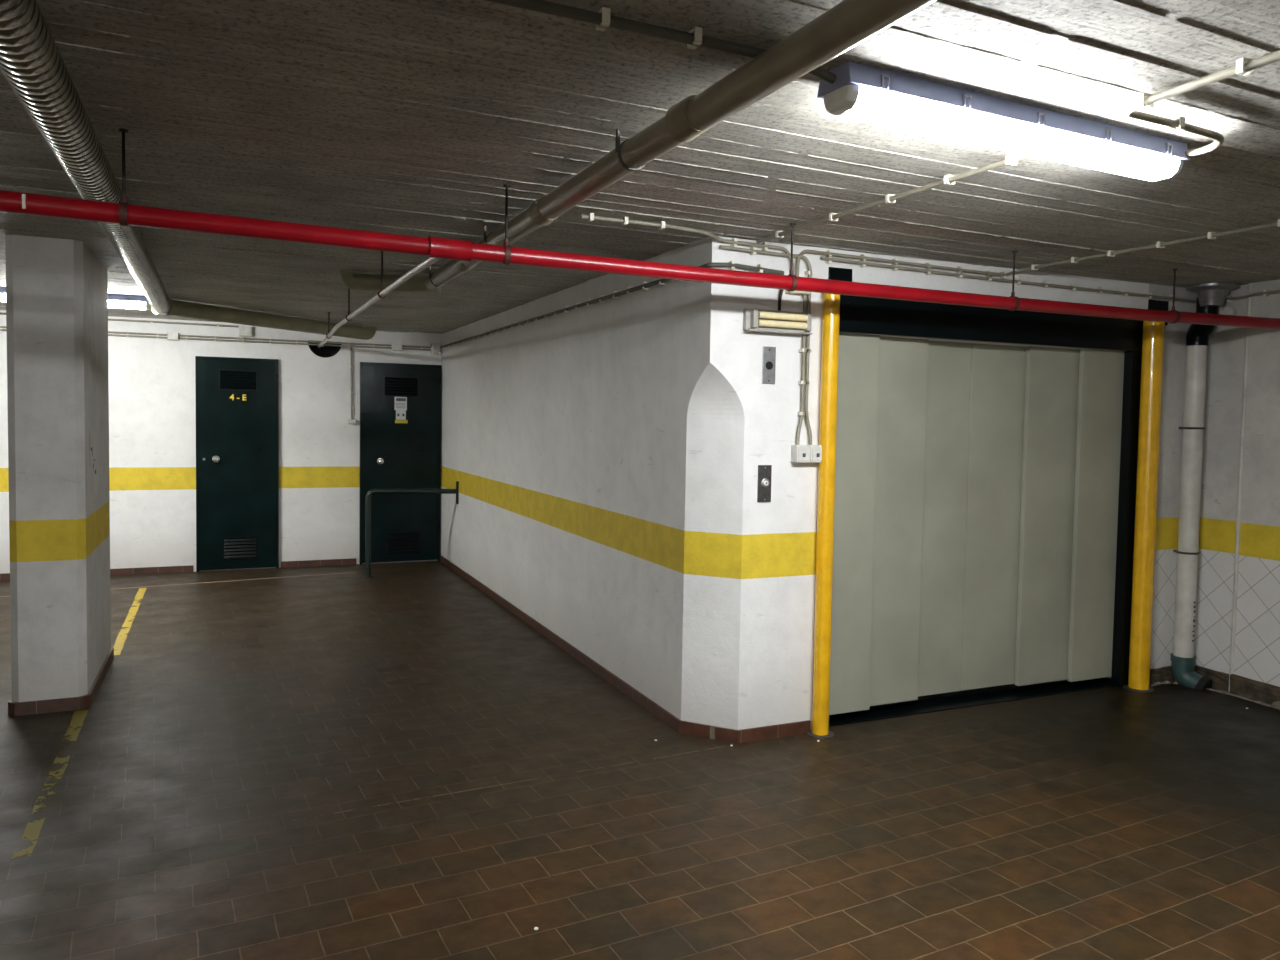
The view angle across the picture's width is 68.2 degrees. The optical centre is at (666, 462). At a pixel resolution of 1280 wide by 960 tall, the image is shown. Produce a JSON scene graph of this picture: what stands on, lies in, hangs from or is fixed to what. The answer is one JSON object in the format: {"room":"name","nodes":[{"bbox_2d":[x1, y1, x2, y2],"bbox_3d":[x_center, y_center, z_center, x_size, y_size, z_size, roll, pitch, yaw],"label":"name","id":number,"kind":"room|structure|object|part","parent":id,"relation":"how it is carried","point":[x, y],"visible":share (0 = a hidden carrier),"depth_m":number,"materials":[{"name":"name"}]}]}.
{"room":"parking garage","nodes":[
{"label":"parking garage","id":0,"kind":"room"},
{"bbox_2d":[0,310,441,573],"bbox_3d":[-3.792,-0.039,9.163,10.272,2.587,0.300,0,3,-25],"label":"wall","id":1,"kind":"structure","parent":0,"point":[152,391],"depth_m":8.73,"materials":[{"name":"paint"}]},
{"bbox_2d":[0,565,192,580],"bbox_3d":[-6.356,0.999,7.868,4.325,0.080,0.012,0,3,-25],"label":"baseboard","id":2,"kind":"structure","parent":1,"relation":"attached to","point":[167,569],"depth_m":8.60,"materials":[{"name":"tile"}]},
{"bbox_2d":[0,312,238,326],"bbox_3d":[-5.212,-1.271,8.256,2.740,0.034,0.028,0,3,-25],"label":"cable conduit","id":3,"kind":"object","parent":1,"relation":"attached to","point":[151,321],"visible":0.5,"depth_m":8.57,"materials":[{"name":"beige plastic"}]},
{"bbox_2d":[167,332,178,340],"bbox_3d":[-4.485,-1.148,8.590,0.090,0.070,0.058,0,3,-25],"label":"junction box","id":4,"kind":"object","parent":1,"relation":"attached to","point":[170,335],"visible":1,"depth_m":8.56,"materials":[{"name":"white plastic"}]},
{"bbox_2d":[0,328,430,350],"bbox_3d":[-5.249,-1.131,8.247,6.465,0.034,0.028,0,3,-25],"label":"cable conduit","id":5,"kind":"object","parent":1,"relation":"attached to","point":[2,329],"visible":0.76,"depth_m":8.89,"materials":[{"name":"beige plastic"}]},
{"bbox_2d":[0,325,430,347],"bbox_3d":[-5.248,-1.156,8.246,6.465,0.034,0.028,0,3,-25],"label":"cable conduit","id":6,"kind":"object","parent":1,"relation":"attached to","point":[1,326],"visible":0.71,"depth_m":8.89,"materials":[{"name":"beige plastic"}]},
{"bbox_2d":[195,356,278,571],"bbox_3d":[-4.012,0.018,8.847,0.706,1.994,0.098,0,3,-25],"label":"door","id":7,"kind":"structure","parent":1,"relation":"in","point":[237,399],"depth_m":8.86,"materials":[{"name":"green metal"}]},
{"bbox_3d":[-4.173,-0.030,8.753,0.062,0.062,0.066,0,3,-25],"label":"knob","id":8,"kind":"part","parent":7,"relation":"part of","materials":[{"name":"silver metal"}]},
{"bbox_2d":[239,326,251,336],"bbox_3d":[-3.936,-1.227,8.832,0.110,0.095,0.068,0,3,-25],"label":"junction box","id":9,"kind":"object","parent":1,"relation":"attached to","point":[245,331],"visible":1,"depth_m":8.80,"materials":[{"name":"white plastic"}]},
{"bbox_2d":[281,558,355,567],"bbox_3d":[-3.392,0.990,9.231,0.690,0.080,0.012,0,3,-25],"label":"baseboard","id":10,"kind":"structure","parent":1,"relation":"attached to","point":[329,562],"depth_m":9.22,"materials":[{"name":"tile"}]},
{"bbox_2d":[308,340,341,357],"bbox_3d":[-3.356,-1.101,9.255,0.312,0.159,0.221,0,3,-25],"label":"wall opening","id":11,"kind":"object","parent":1,"relation":"attached to","point":[326,351],"depth_m":9.32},
{"bbox_2d":[348,419,355,423],"bbox_3d":[-3.088,-0.403,9.279,0.080,0.040,0.048,0,3,-25],"label":"junction box","id":12,"kind":"object","parent":1,"relation":"attached to","point":[350,421],"visible":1,"depth_m":9.26,"materials":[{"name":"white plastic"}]},
{"bbox_2d":[350,347,353,418],"bbox_3d":[-3.087,-0.773,9.262,0.034,0.710,0.028,0,3,-25],"label":"cable conduit","id":13,"kind":"object","parent":1,"relation":"attached to","point":[351,366],"visible":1,"depth_m":9.26,"materials":[{"name":"beige plastic"}]},
{"bbox_2d":[391,343,401,350],"bbox_3d":[-2.686,-1.148,9.418,0.100,0.070,0.058,0,3,-25],"label":"junction box","id":14,"kind":"object","parent":1,"relation":"attached to","point":[395,347],"visible":1,"depth_m":9.39,"materials":[{"name":"white plastic"}]},
{"bbox_2d":[359,362,441,564],"bbox_3d":[-2.658,0.011,9.470,0.791,2.000,0.098,0,3,-25],"label":"door","id":15,"kind":"structure","parent":1,"relation":"in","point":[404,527],"depth_m":9.48,"materials":[{"name":"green metal"}]},
{"bbox_3d":[-2.832,-0.013,9.371,0.062,0.062,0.066,0,3,-25],"label":"knob","id":16,"kind":"part","parent":15,"relation":"part of","materials":[{"name":"silver metal"}]},
{"bbox_2d":[394,397,407,422],"bbox_3d":[-2.656,-0.527,9.457,0.127,0.267,0.004,0,3,-25],"label":"paper notice","id":17,"kind":"object","parent":15,"relation":"attached to","point":[400,406],"visible":1,"depth_m":9.46,"materials":[{"name":"white paper"}]},
{"bbox_2d":[431,343,440,353],"bbox_3d":[-2.337,-1.151,9.567,0.090,0.105,0.078,0,3,-25],"label":"junction box","id":18,"kind":"object","parent":1,"relation":"attached to","point":[435,347],"visible":1,"depth_m":9.53,"materials":[{"name":"white plastic"}]},
{"bbox_2d":[0,561,1279,959],"bbox_3d":[-1.143,1.457,3.211,9.900,0.250,13.460,0,3,-25],"label":"floor","id":19,"kind":"structure","parent":0,"point":[1107,823],"depth_m":3.63,"materials":[{"name":"tile"}]},
{"bbox_2d":[11,710,87,858],"bbox_3d":[-2.527,1.272,3.920,0.094,0.001,1.721,0,3,-25],"label":"floor marking","id":20,"kind":"object","parent":19,"relation":"on","point":[32,830],"visible":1,"depth_m":3.75,"materials":[{"name":"yellow paint"}]},
{"bbox_2d":[5,235,113,715],"bbox_3d":[-3.251,0.050,5.101,0.346,2.347,1.118,0,3,-25],"label":"concrete pillar","id":21,"kind":"structure","parent":19,"relation":"on","point":[62,653],"depth_m":4.63,"materials":[{"name":"paint"}]},
{"bbox_3d":[-3.272,1.181,5.154,0.346,0.082,1.118,0,3,-25],"label":"skirting","id":22,"kind":"part","parent":21,"relation":"part of","materials":[{"name":"tile"}]},
{"bbox_2d":[113,588,146,654],"bbox_3d":[-3.872,1.112,6.836,0.085,0.001,2.411,0,3,-25],"label":"floor line","id":23,"kind":"object","parent":19,"relation":"on","point":[121,637],"visible":0.96,"depth_m":6.61,"materials":[{"name":"yellow paint"}]},
{"bbox_2d":[0,572,355,596],"bbox_3d":[-4.210,1.046,8.104,3.024,0.001,0.407,0,3,-25],"label":"bay end line","id":24,"kind":"object","parent":19,"relation":"on","point":[349,572],"visible":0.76,"depth_m":8.29,"materials":[{"name":"paint"}]},
{"bbox_2d":[363,481,458,577],"bbox_3d":[-2.377,0.613,8.803,0.862,0.870,0.090,0,3,-25],"label":"guard rail","id":25,"kind":"object","parent":19,"relation":"on","point":[371,492],"visible":1,"depth_m":8.64,"materials":[{"name":"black metal"}]},
{"bbox_2d":[297,746,724,819],"bbox_3d":[-0.520,1.308,3.926,1.930,0.001,0.117,0,3,-25],"label":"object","id":26,"kind":"object","parent":19,"relation":"on","point":[722,746],"visible":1,"depth_m":3.82,"materials":[{"name":"tile"}]},
{"bbox_2d":[806,293,839,738],"bbox_3d":[0.756,0.245,4.487,0.133,2.140,0.133,0,3,-25],"label":"pole","id":27,"kind":"object","parent":19,"relation":"on","point":[830,309],"visible":0.9,"depth_m":4.46,"materials":[{"name":"metal"}]},
{"bbox_3d":[0.737,1.303,4.537,0.133,0.013,0.133,0,3,-25],"label":"plate","id":28,"kind":"part","parent":27,"relation":"part of","materials":[{"name":"metal"}]},
{"bbox_2d":[1123,321,1164,692],"bbox_3d":[2.730,0.240,5.379,0.162,2.140,0.162,0,3,-25],"label":"pole","id":29,"kind":"object","parent":19,"relation":"on","point":[1153,332],"visible":0.87,"depth_m":5.34,"materials":[{"name":"metal"}]},
{"bbox_3d":[2.711,1.297,5.428,0.162,0.013,0.162,0,3,-25],"label":"plate","id":30,"kind":"part","parent":29,"relation":"part of","materials":[{"name":"metal"}]},
{"bbox_2d":[0,0,1279,333],"bbox_3d":[-0.945,-1.095,2.969,10.272,0.257,14.912,0,3,-25],"label":"ceiling","id":31,"kind":"structure","parent":0,"point":[400,117],"depth_m":2.80,"materials":[{"name":"concrete"}]},
{"bbox_2d":[0,287,5,301],"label":"fluorescent light","id":32,"kind":"object","parent":31,"relation":"attached to","point":[2,289],"depth_m":6.48,"materials":[{"name":"white plastic"}]},
{"bbox_2d":[0,0,172,314],"bbox_3d":[-1.786,-0.925,2.983,0.194,0.133,8.622,0,3,-25],"label":"duct","id":33,"kind":"object","parent":31,"relation":"attached to","point":[32,64],"visible":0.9,"depth_m":2.30,"materials":[{"name":"metal"}]},
{"bbox_2d":[119,128,128,225],"bbox_3d":[-1.595,-0.839,2.777,0.024,0.284,0.069,0,3,-25],"label":"hanger","id":34,"kind":"object","parent":31,"relation":"hanging from","point":[123,204],"visible":0.93,"depth_m":2.77,"materials":[{"name":"black metal"}]},
{"bbox_3d":[-1.594,-0.877,2.776,0.024,0.208,0.023,0,3,-25],"label":"rod","id":35,"kind":"part","parent":34,"relation":"part of","materials":[{"name":"black metal"}]},
{"bbox_2d":[108,293,149,309],"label":"fluorescent light","id":36,"kind":"object","parent":31,"relation":"attached to","point":[124,301],"depth_m":6.79,"materials":[{"name":"white plastic"}]},
{"bbox_2d":[0,294,145,309],"bbox_3d":[-4.316,-1.138,6.645,1.150,0.048,0.110,0,3,-25],"label":"diffuser","id":37,"kind":"object","parent":36,"relation":"attached to","point":[124,302],"depth_m":6.79,"materials":[{"name":"white plastic"}]},
{"bbox_2d":[150,299,375,339],"bbox_3d":[-3.242,-1.209,7.946,0.128,0.185,2.385,2,3,22],"label":"drain pipe","id":38,"kind":"object","parent":31,"relation":"attached to","point":[180,308],"visible":0.82,"depth_m":7.70,"materials":[{"name":"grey plastic"}]},
{"bbox_2d":[150,299,173,315],"bbox_3d":[-3.674,-1.139,6.888,0.128,0.127,0.096,2,3,22],"label":"socket","id":39,"kind":"object","parent":38,"relation":"attached to","point":[171,313],"depth_m":6.90,"materials":[{"name":"plastic"}]},
{"bbox_2d":[326,312,331,338],"bbox_3d":[-2.766,-1.125,7.745,0.042,0.218,0.023,0,3,-25],"label":"hanger","id":40,"kind":"object","parent":31,"relation":"hanging from","point":[327,312],"visible":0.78,"depth_m":7.74,"materials":[{"name":"black metal"}]},
{"bbox_3d":[-2.766,-1.149,7.744,0.024,0.170,0.023,0,3,-25],"label":"rod","id":41,"kind":"part","parent":40,"relation":"part of","materials":[{"name":"grey metal"}]},
{"bbox_2d":[345,288,351,320],"bbox_3d":[-2.038,-1.026,6.069,0.042,0.234,0.023,0,3,-25],"label":"hanger","id":42,"kind":"object","parent":31,"relation":"hanging from","point":[348,288],"visible":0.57,"depth_m":6.06,"materials":[{"name":"black metal"}]},
{"bbox_3d":[-2.038,-1.049,6.067,0.024,0.186,0.023,0,3,-25],"label":"rod","id":43,"kind":"part","parent":42,"relation":"part of","materials":[{"name":"grey metal"}]},
{"bbox_2d":[378,251,385,298],"bbox_3d":[-1.425,-0.947,4.735,0.042,0.246,0.023,0,3,-25],"label":"hanger","id":44,"kind":"object","parent":31,"relation":"hanging from","point":[382,285],"visible":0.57,"depth_m":4.73,"materials":[{"name":"black metal"}]},
{"bbox_2d":[318,257,442,347],"bbox_3d":[-2.110,-0.934,6.268,0.083,0.112,6.570,0,3,-24],"label":"pipe","id":45,"kind":"object","parent":44,"relation":"hanging from","point":[427,262],"visible":0.7,"depth_m":4.50,"materials":[{"name":"grey metal"}]},
{"bbox_3d":[-1.424,-0.970,4.734,0.024,0.198,0.023,0,3,-25],"label":"rod","id":46,"kind":"part","parent":44,"relation":"part of","materials":[{"name":"grey metal"}]},
{"bbox_2d":[340,270,440,292],"bbox_3d":[-1.606,-1.071,5.474,0.580,0.165,0.106,1,3,1],"label":"drain pipe","id":47,"kind":"object","parent":31,"relation":"attached to","point":[351,279],"visible":0.73,"depth_m":5.44,"materials":[{"name":"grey plastic"}]},
{"bbox_2d":[421,274,440,292],"bbox_3d":[-1.363,-1.037,5.473,0.094,0.106,0.106,1,3,0],"label":"socket","id":48,"kind":"object","parent":47,"relation":"attached to","point":[424,289],"depth_m":5.44,"materials":[{"name":"plastic"}]},
{"bbox_2d":[502,184,510,264],"bbox_3d":[-0.570,-0.848,3.360,0.024,0.284,0.069,0,3,-25],"label":"hanger","id":49,"kind":"object","parent":31,"relation":"hanging from","point":[507,247],"visible":0.84,"depth_m":3.35,"materials":[{"name":"black metal"}]},
{"bbox_3d":[-0.569,-0.885,3.359,0.024,0.208,0.023,0,3,-25],"label":"rod","id":50,"kind":"part","parent":49,"relation":"part of","materials":[{"name":"grey metal"}]},
{"bbox_2d":[484,0,835,83],"bbox_3d":[-0.339,-0.889,1.821,1.612,0.042,0.062,0,3,-25],"label":"cable conduit","id":51,"kind":"object","parent":31,"relation":"attached to","point":[694,38],"visible":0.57,"depth_m":1.94,"materials":[{"name":"beige plastic"}]},
{"bbox_2d":[424,0,935,289],"bbox_3d":[-0.015,-0.880,2.544,0.116,0.114,6.340,0,3,-25],"label":"drain pipe","id":52,"kind":"object","parent":31,"relation":"attached to","point":[849,23],"visible":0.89,"depth_m":2.20,"materials":[{"name":"beige plastic"}]},
{"bbox_2d":[455,260,475,271],"bbox_3d":[-0.972,-0.985,4.605,0.098,0.097,0.090,0,3,-25],"label":"socket","id":53,"kind":"object","parent":52,"relation":"attached to","point":[460,265],"depth_m":4.59,"materials":[{"name":"beige plastic"}]},
{"bbox_2d":[529,196,558,225],"bbox_3d":[-0.442,-0.922,3.453,0.098,0.097,0.090,0,3,-25],"label":"socket","id":54,"kind":"object","parent":52,"relation":"attached to","point":[535,212],"depth_m":3.43,"materials":[{"name":"beige plastic"}]},
{"bbox_2d":[665,95,707,142],"bbox_3d":[0.059,-0.862,2.364,0.098,0.097,0.090,0,3,-25],"label":"socket","id":55,"kind":"object","parent":52,"relation":"attached to","point":[679,123],"depth_m":2.34,"materials":[{"name":"beige plastic"}]},
{"bbox_2d":[787,223,797,291],"bbox_3d":[0.519,-0.854,3.924,0.024,0.284,0.069,0,3,-25],"label":"hanger","id":56,"kind":"object","parent":31,"relation":"hanging from","point":[795,281],"visible":0.78,"depth_m":3.92,"materials":[{"name":"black metal"}]},
{"bbox_3d":[0.520,-0.892,3.923,0.024,0.208,0.023,0,3,-25],"label":"rod","id":57,"kind":"part","parent":56,"relation":"part of","materials":[{"name":"grey metal"}]},
{"bbox_2d":[756,154,1033,242],"bbox_3d":[0.792,-0.944,3.446,0.060,0.037,1.772,0,3,-25],"label":"cable conduit","id":58,"kind":"object","parent":31,"relation":"attached to","point":[1011,159],"visible":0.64,"depth_m":3.29,"materials":[{"name":"beige plastic"}]},
{"bbox_2d":[817,62,1189,180],"bbox_3d":[0.934,-0.877,2.491,1.235,0.105,0.137,0,3,-28],"label":"fluorescent light","id":59,"kind":"object","parent":31,"relation":"attached to","point":[864,93],"visible":1,"depth_m":2.39,"materials":[{"name":"white plastic"}]},
{"bbox_2d":[845,89,1178,180],"bbox_3d":[0.951,-0.849,2.501,1.125,0.048,0.110,0,3,-28],"label":"diffuser","id":60,"kind":"object","parent":59,"relation":"attached to","point":[913,110],"depth_m":2.42,"materials":[{"name":"white plastic"}]},
{"bbox_2d":[1007,251,1019,310],"bbox_3d":[1.635,-0.858,4.455,0.024,0.284,0.069,0,3,-25],"label":"hanger","id":61,"kind":"object","parent":31,"relation":"hanging from","point":[1016,307],"visible":0.78,"depth_m":4.45,"materials":[{"name":"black metal"}]},
{"bbox_3d":[1.636,-0.896,4.453,0.024,0.208,0.023,0,3,-25],"label":"rod","id":62,"kind":"part","parent":61,"relation":"part of","materials":[{"name":"grey metal"}]},
{"bbox_2d":[795,219,1279,278],"bbox_3d":[1.880,-0.852,3.227,1.366,0.170,3.194,0,3,-25],"label":"cable conduit","id":63,"kind":"object","parent":31,"relation":"attached to","point":[1211,235],"visible":0.98,"depth_m":4.46,"materials":[{"name":"beige plastic"}]},
{"bbox_2d":[1168,269,1179,323],"bbox_3d":[2.618,-0.860,4.878,0.024,0.284,0.069,0,3,-25],"label":"hanger","id":64,"kind":"object","parent":31,"relation":"hanging from","point":[1174,270],"visible":0.8,"depth_m":4.87,"materials":[{"name":"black metal"}]},
{"bbox_2d":[0,190,1279,329],"bbox_3d":[-1.073,-0.735,3.056,9.899,0.074,0.236,0,3,-26],"label":"pipe","id":65,"kind":"object","parent":64,"relation":"hanging from","point":[10,201],"visible":0.99,"depth_m":3.39,"materials":[{"name":"metal"}]},
{"bbox_3d":[2.619,-0.898,4.876,0.024,0.208,0.023,0,3,-25],"label":"rod","id":66,"kind":"part","parent":64,"relation":"part of","materials":[{"name":"grey metal"}]},
{"bbox_2d":[1122,50,1279,156],"bbox_3d":[1.319,-0.869,2.192,0.384,0.032,1.159,1,3,4],"label":"cable conduit","id":67,"kind":"object","parent":31,"relation":"attached to","point":[1243,65],"visible":0.98,"depth_m":2.28,"materials":[{"name":"beige plastic"}]},
{"bbox_2d":[441,236,1196,729],"bbox_3d":[0.424,0.105,7.716,3.322,2.587,6.060,0,3,-25],"label":"wall","id":68,"kind":"structure","parent":0,"point":[605,457],"depth_m":4.91,"materials":[{"name":"paint"}]},
{"bbox_2d":[440,261,783,347],"bbox_3d":[-0.875,-1.024,6.948,0.396,0.050,5.936,0,3,-25],"label":"cable conduit","id":69,"kind":"object","parent":68,"relation":"attached to","point":[731,265],"visible":0.9,"depth_m":5.25,"materials":[{"name":"beige plastic"}]},
{"bbox_2d":[440,555,810,743],"bbox_3d":[-0.822,1.134,7.138,0.592,0.080,5.972,0,3,-25],"label":"baseboard","id":70,"kind":"structure","parent":68,"relation":"attached to","point":[683,727],"depth_m":4.80,"materials":[{"name":"tile"}]},
{"bbox_2d":[580,213,793,274],"bbox_3d":[0.126,-0.920,4.070,1.107,0.164,0.100,-1,3,-36],"label":"cable conduit","id":71,"kind":"object","parent":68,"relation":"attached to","point":[590,217],"visible":0.91,"depth_m":3.98,"materials":[{"name":"beige plastic"}]},
{"bbox_2d":[757,465,771,501],"bbox_3d":[0.457,0.098,4.380,0.070,0.172,0.022,0,3,-25],"label":"button","id":72,"kind":"object","parent":68,"relation":"attached to","point":[764,471],"visible":1,"depth_m":4.38,"materials":[{"name":"metal"}]},
{"bbox_2d":[719,245,813,444],"bbox_3d":[0.462,-0.527,4.338,0.511,0.897,0.028,0,3,-25],"label":"cable conduit","id":73,"kind":"object","parent":68,"relation":"attached to","point":[752,250],"visible":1,"depth_m":4.41,"materials":[{"name":"beige plastic"}]},
{"bbox_2d":[762,346,775,383],"bbox_3d":[0.472,-0.449,4.364,0.070,0.172,0.010,0,3,-25],"label":"plate","id":74,"kind":"object","parent":68,"relation":"attached to","point":[768,353],"visible":1,"depth_m":4.36,"materials":[{"name":"metal"}]},
{"bbox_2d":[743,289,811,334],"bbox_3d":[0.514,-0.711,4.337,0.335,0.231,0.066,0,3,-25],"label":"emergency light","id":75,"kind":"object","parent":68,"relation":"attached to","point":[757,320],"visible":0.85,"depth_m":4.32,"materials":[{"name":"white plastic"}]},
{"bbox_2d":[743,308,808,331],"bbox_3d":[0.506,-0.651,4.356,0.335,0.097,0.030,0,3,-25],"label":"diffuser","id":76,"kind":"object","parent":75,"relation":"on","point":[747,312],"depth_m":4.31,"materials":[{"name":"plastic"}]},
{"bbox_2d":[785,290,810,294],"bbox_3d":[0.611,-0.818,4.384,0.110,0.072,0.058,0,3,-25],"label":"junction box","id":77,"kind":"object","parent":68,"relation":"attached to","point":[786,291],"visible":0.33,"depth_m":4.37,"materials":[{"name":"white plastic"}]},
{"bbox_2d":[791,445,809,462],"bbox_3d":[0.630,-0.042,4.431,0.075,0.082,0.058,0,3,-25],"label":"switch box","id":78,"kind":"object","parent":68,"relation":"attached to","point":[799,453],"visible":1,"depth_m":4.41,"materials":[{"name":"white plastic"}]},
{"bbox_2d":[796,294,807,444],"bbox_3d":[0.634,-0.445,4.421,0.048,0.730,0.028,0,3,-25],"label":"cable conduit","id":79,"kind":"object","parent":68,"relation":"attached to","point":[802,382],"visible":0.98,"depth_m":4.42,"materials":[{"name":"beige plastic"}]},
{"bbox_2d":[810,445,821,462],"bbox_3d":[0.700,-0.042,4.463,0.075,0.082,0.058,0,3,-25],"label":"switch box","id":80,"kind":"object","parent":68,"relation":"attached to","point":[815,450],"visible":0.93,"depth_m":4.43,"materials":[{"name":"white plastic"}]},
{"bbox_2d":[828,267,1168,726],"bbox_3d":[1.721,0.192,5.141,2.405,2.262,0.304,0,3,-25],"label":"door","id":81,"kind":"structure","parent":68,"relation":"in","point":[985,494],"depth_m":5.12,"materials":[{"name":"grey metal"}]},
{"bbox_3d":[0.828,-0.857,4.509,0.135,0.142,0.008,0,3,-25],"label":"frame plate","id":82,"kind":"part","parent":81,"relation":"part of","materials":[{"name":"black metal"}]},
{"bbox_3d":[0.848,0.307,4.662,0.418,1.887,0.028,0,3,-25],"label":"panel","id":83,"kind":"part","parent":81,"relation":"part of","materials":[{"name":"grey metal"}]},
{"bbox_3d":[1.153,0.304,4.853,0.392,1.887,0.028,0,3,-25],"label":"panel","id":84,"kind":"part","parent":81,"relation":"part of","materials":[{"name":"grey metal"}]},
{"bbox_3d":[1.439,0.301,5.035,0.383,1.887,0.028,0,3,-25],"label":"panel","id":85,"kind":"part","parent":81,"relation":"part of","materials":[{"name":"grey metal"}]},
{"bbox_3d":[1.634,0.324,5.183,2.200,1.970,0.030,0,3,-25],"label":"backing plate","id":86,"kind":"part","parent":81,"relation":"part of","materials":[{"name":"metal"}]},
{"bbox_3d":[1.650,1.304,5.155,2.200,0.036,0.210,0,3,-25],"label":"sill","id":87,"kind":"part","parent":81,"relation":"part of","materials":[{"name":"black metal"}]},
{"bbox_3d":[1.809,0.300,5.205,0.423,1.887,0.028,0,3,-25],"label":"panel","id":88,"kind":"part","parent":81,"relation":"part of","materials":[{"name":"grey metal"}]},
{"bbox_3d":[2.162,0.301,5.317,0.428,1.887,0.028,0,3,-25],"label":"panel","id":89,"kind":"part","parent":81,"relation":"part of","materials":[{"name":"grey metal"}]},
{"bbox_3d":[2.496,0.302,5.420,0.415,1.887,0.028,0,3,-25],"label":"panel","id":90,"kind":"part","parent":81,"relation":"part of","materials":[{"name":"grey metal"}]},
{"bbox_3d":[2.820,-0.861,5.426,0.165,0.138,0.008,0,3,-25],"label":"frame plate","id":91,"kind":"part","parent":81,"relation":"part of","materials":[{"name":"black metal"}]},
{"bbox_2d":[820,256,1279,302],"bbox_3d":[2.278,-0.912,4.289,2.702,0.052,1.594,0,3,-25],"label":"cable conduit","id":92,"kind":"object","parent":68,"relation":"attached to","point":[829,259],"visible":0.85,"depth_m":4.97,"materials":[{"name":"beige plastic"}]},
{"bbox_2d":[1150,665,1228,691],"bbox_3d":[3.010,1.278,5.466,0.422,0.129,0.310,0,3,-25],"label":"baseboard","id":93,"kind":"structure","parent":68,"relation":"attached to","point":[1220,680],"depth_m":5.54,"materials":[{"name":"brown tile"}]},
{"bbox_2d":[1149,681,1279,708],"bbox_3d":[3.487,1.354,4.645,0.265,0.040,2.195,-1,3,-32],"label":"trim","id":94,"kind":"structure","parent":68,"relation":"attached to","point":[1165,682],"depth_m":5.35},
{"bbox_2d":[1194,279,1279,686],"bbox_3d":[4.634,0.414,2.749,0.328,2.587,8.100,0,3,-25],"label":"wall","id":95,"kind":"structure","parent":0,"point":[1257,634],"depth_m":5.35,"materials":[{"name":"paint"}]},
{"bbox_2d":[1170,282,1239,689],"bbox_3d":[3.101,0.178,5.463,0.270,2.380,0.272,0,3,-25],"label":"downpipe","id":96,"kind":"object","parent":95,"relation":"attached to","point":[1210,296],"visible":0.84,"depth_m":5.46,"materials":[{"name":"white plastic"}]},
{"bbox_2d":[1170,653,1195,663],"bbox_3d":[3.035,1.151,5.553,0.131,0.035,0.132,0,3,-25],"label":"socket","id":97,"kind":"object","parent":96,"relation":"attached to","point":[1176,658],"depth_m":5.50,"materials":[{"name":"green plastic"}]},
{"bbox_2d":[1218,306,1236,314],"bbox_3d":[3.217,-0.855,5.450,0.060,0.086,0.131,0,3,-25],"label":"cement patch","id":98,"kind":"object","parent":95,"relation":"attached to","point":[1227,310],"visible":0.49,"depth_m":5.41,"materials":[{"name":"grey concrete"}]},
{"bbox_2d":[1228,283,1251,691],"bbox_3d":[3.252,0.172,5.358,0.025,2.357,0.024,0,3,-25],"label":"trim","id":99,"kind":"structure","parent":95,"relation":"attached to","point":[1245,378],"depth_m":5.35,"materials":[{"name":"white plastic"}]},
{"bbox_2d":[1229,674,1279,704],"bbox_3d":[3.622,1.325,4.537,0.032,0.144,1.909,0,3,-25],"label":"baseboard","id":100,"kind":"structure","parent":95,"relation":"attached to","point":[1241,686],"depth_m":5.27,"materials":[{"name":"brown tile"}]},
{"bbox_3d":[4.533,1.609,2.658,0.450,0.205,7.700,0,3,-25],"label":"trim","id":101,"kind":"structure","parent":0,"visible":0},
{"bbox_2d":[1272,701,1279,707],"bbox_3d":[3.342,1.333,5.126,0.069,0.076,0.109,0,3,-25],"label":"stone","id":102,"kind":"object","parent":101,"relation":"on","point":[1277,704],"visible":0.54,"depth_m":5.13,"materials":[{"name":"stone"}]}
]}

